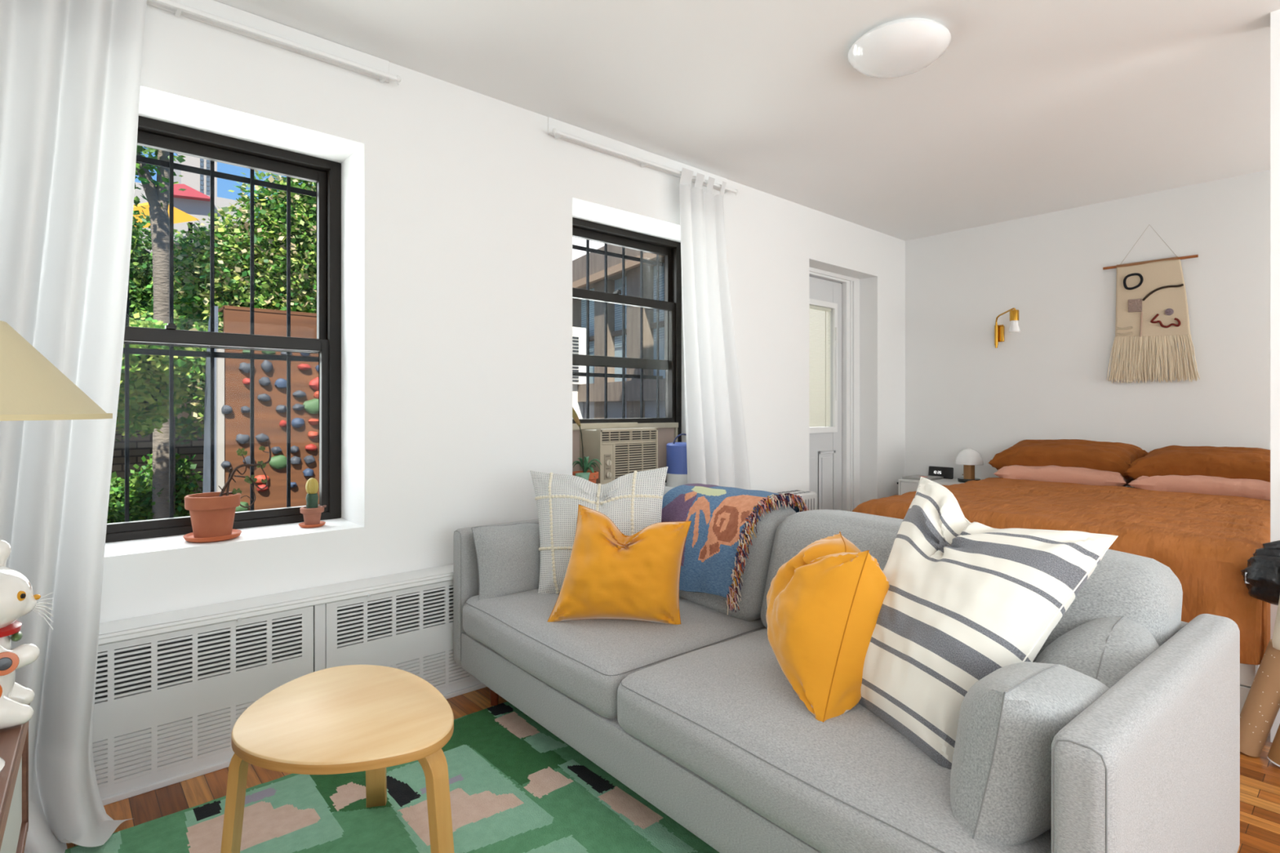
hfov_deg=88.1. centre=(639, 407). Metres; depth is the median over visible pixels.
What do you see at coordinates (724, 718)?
seat cushion
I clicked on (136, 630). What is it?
shelf
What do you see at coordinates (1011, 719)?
cushion
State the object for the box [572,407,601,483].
potted orchid
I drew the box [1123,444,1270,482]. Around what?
bed pillow
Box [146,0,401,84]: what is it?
track
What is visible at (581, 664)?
seat cushion
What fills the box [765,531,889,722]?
throw pillow
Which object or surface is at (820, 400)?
blind
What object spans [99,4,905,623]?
wall
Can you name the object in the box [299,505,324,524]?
pot
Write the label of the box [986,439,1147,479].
bed pillow
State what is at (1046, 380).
wall
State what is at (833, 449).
door
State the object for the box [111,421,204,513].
brick wall
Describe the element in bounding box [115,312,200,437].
shrub
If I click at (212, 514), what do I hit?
pot
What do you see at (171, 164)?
guard
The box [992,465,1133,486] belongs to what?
bed pillow
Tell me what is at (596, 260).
extension
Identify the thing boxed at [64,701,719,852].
rug
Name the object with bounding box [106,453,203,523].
shrub
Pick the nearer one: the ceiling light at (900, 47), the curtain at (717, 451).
the ceiling light at (900, 47)
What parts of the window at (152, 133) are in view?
sash, sash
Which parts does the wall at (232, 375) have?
edge post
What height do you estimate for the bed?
0.640 m
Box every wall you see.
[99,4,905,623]
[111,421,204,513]
[202,305,319,511]
[905,169,1270,487]
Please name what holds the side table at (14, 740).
on the floor
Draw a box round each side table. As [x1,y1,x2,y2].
[0,703,30,852]
[220,664,453,852]
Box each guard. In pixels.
[122,151,318,521]
[572,240,662,418]
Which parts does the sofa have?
leg, arm, seat frame, arm, frame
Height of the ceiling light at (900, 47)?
0.092 m
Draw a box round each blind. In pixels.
[581,299,594,351]
[614,285,626,347]
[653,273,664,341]
[808,304,831,426]
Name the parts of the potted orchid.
pot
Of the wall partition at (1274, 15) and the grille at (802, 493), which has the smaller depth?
the wall partition at (1274, 15)
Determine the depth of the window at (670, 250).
3.93 m
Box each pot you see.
[184,491,240,537]
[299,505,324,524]
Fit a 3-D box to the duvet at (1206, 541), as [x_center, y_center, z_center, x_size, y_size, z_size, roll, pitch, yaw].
[2.244,0.646,3.390,1.974,0.423,1.566,0,0,-42]
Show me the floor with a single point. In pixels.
(1260, 778)
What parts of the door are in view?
panel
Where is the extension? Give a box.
[572,244,665,418]
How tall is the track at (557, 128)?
0.112 m
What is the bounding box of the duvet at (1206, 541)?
[852,477,1270,665]
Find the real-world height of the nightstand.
0.605 m
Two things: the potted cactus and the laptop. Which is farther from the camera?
the laptop
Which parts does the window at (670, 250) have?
sash, sash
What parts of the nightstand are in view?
drawer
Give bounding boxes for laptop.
[902,474,943,480]
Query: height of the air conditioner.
0.362 m
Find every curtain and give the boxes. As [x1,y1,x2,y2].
[0,0,146,852]
[679,167,751,489]
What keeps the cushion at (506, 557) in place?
on the sofa
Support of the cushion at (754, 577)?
on the sofa
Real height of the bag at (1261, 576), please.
0.411 m
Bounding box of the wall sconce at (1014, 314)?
[994,307,1020,347]
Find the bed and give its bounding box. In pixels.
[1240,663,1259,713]
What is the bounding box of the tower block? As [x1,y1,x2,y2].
[173,153,217,196]
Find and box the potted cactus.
[298,478,326,528]
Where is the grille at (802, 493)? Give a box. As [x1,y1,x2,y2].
[776,489,816,497]
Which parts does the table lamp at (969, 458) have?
lamp stem, lamp shade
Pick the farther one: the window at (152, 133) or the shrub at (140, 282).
the shrub at (140, 282)
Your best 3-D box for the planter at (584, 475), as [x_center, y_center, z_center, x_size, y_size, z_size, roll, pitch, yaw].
[-0.284,0.375,3.252,0.093,0.112,0.031,0,0,-42]
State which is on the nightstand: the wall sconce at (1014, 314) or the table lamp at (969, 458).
the table lamp at (969, 458)
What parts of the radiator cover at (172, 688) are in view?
louvre panel, trim, louvre panel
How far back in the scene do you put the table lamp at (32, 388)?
0.94 m
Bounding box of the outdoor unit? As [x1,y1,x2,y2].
[572,326,586,418]
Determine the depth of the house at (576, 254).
13.27 m
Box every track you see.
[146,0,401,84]
[547,116,737,195]
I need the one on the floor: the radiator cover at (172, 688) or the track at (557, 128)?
the radiator cover at (172, 688)
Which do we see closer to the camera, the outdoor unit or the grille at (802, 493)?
the grille at (802, 493)
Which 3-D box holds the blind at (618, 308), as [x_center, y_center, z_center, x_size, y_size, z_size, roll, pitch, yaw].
[-0.128,-0.779,5.620,0.009,0.505,0.360,0,0,-30]
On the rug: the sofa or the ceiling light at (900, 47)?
the sofa
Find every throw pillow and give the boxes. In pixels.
[529,466,667,594]
[546,504,691,624]
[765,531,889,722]
[857,476,1117,769]
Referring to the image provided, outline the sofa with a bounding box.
[453,486,1239,852]
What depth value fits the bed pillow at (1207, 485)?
3.52 m
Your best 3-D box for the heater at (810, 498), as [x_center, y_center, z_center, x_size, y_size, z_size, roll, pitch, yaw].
[0.827,0.819,3.810,0.445,0.652,0.200,0,0,-42]
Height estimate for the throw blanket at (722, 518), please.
0.372 m
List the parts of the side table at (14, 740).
drawer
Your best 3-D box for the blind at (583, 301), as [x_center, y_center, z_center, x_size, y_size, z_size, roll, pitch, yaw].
[-0.449,-0.779,6.179,0.009,0.505,0.450,0,0,-30]
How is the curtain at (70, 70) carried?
hanging from the track at (212, 12)
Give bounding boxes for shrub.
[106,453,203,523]
[114,209,204,444]
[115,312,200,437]
[147,169,316,429]
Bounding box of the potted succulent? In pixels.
[182,442,271,542]
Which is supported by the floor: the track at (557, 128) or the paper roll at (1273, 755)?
the paper roll at (1273, 755)
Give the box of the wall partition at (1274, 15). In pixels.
[1270,8,1279,742]
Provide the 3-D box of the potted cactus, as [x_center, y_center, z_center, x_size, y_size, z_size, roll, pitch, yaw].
[-1.258,0.362,2.541,0.095,0.186,0.094,0,0,-42]
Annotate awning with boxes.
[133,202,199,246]
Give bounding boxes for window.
[105,115,341,542]
[572,217,681,442]
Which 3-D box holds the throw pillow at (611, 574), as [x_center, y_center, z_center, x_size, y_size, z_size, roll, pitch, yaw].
[-0.065,0.522,2.201,0.469,0.375,0.248,0,0,8]
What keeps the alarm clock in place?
on the nightstand
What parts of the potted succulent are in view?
stem, stem, stem, stem, stem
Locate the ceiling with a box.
[214,0,1279,240]
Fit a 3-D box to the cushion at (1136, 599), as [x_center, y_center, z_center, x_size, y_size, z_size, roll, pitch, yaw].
[0.812,0.530,1.839,0.318,0.392,1.061,0,0,-39]
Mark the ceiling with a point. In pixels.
(1030, 108)
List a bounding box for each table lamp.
[0,320,112,772]
[955,448,983,482]
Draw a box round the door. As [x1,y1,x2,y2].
[808,266,859,511]
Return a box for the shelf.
[97,564,453,645]
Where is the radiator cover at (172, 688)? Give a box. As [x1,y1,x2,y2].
[92,564,486,805]
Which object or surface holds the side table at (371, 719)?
on the rug
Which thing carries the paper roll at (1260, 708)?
on the floor
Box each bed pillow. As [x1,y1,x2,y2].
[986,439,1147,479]
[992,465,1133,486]
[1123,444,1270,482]
[1128,475,1270,500]
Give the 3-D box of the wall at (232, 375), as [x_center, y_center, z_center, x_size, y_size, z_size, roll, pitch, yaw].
[-2.088,0.404,4.871,1.855,2.082,0.542,0,0,-42]
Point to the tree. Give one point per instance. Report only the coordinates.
(157, 193)
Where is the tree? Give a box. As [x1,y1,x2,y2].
[133,145,186,519]
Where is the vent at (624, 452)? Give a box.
[601,430,656,479]
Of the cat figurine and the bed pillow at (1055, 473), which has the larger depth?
the bed pillow at (1055, 473)
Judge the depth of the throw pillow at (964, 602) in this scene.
1.39 m
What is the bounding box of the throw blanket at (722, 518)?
[661,483,808,614]
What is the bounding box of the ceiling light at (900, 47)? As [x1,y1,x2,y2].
[848,17,951,78]
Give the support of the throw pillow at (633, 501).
on the sofa
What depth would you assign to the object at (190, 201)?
24.98 m
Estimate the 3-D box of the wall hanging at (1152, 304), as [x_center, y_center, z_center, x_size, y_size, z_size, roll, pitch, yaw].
[3.199,-0.654,4.155,0.033,0.998,0.491,0,0,-42]
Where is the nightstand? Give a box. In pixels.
[897,478,964,495]
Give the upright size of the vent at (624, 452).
0.286 m
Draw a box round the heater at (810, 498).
[776,489,817,510]
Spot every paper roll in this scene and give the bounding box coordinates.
[1240,639,1279,757]
[1266,724,1279,767]
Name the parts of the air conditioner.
accordion panel, casing, control plate, control knob, control knob, panel, accordion panel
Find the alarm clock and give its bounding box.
[928,466,953,479]
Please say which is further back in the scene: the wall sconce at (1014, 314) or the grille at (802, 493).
the wall sconce at (1014, 314)
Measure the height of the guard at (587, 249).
1.450 m
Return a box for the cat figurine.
[0,539,53,729]
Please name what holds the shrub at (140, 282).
on the ground
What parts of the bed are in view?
drawer, drawer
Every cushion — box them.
[462,588,766,719]
[471,523,540,599]
[617,627,1051,852]
[662,486,795,621]
[760,509,1182,662]
[950,617,1159,846]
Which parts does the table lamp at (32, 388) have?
lamp shade, shade trim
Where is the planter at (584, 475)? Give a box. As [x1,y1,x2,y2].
[575,472,590,480]
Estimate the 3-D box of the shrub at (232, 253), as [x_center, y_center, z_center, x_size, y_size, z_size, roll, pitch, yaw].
[-3.106,-0.434,5.790,2.253,3.760,0.985,0,0,-36]
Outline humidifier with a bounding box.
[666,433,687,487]
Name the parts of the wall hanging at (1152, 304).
hanging cord, woven panel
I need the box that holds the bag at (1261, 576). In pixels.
[1240,540,1279,605]
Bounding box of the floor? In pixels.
[66,686,1279,852]
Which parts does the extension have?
post, window rail, post, window rail, post, window rail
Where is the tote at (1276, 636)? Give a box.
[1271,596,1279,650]
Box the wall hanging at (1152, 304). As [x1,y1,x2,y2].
[1102,224,1199,383]
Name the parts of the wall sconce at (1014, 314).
wall plate, arm, bulb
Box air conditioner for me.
[572,422,678,484]

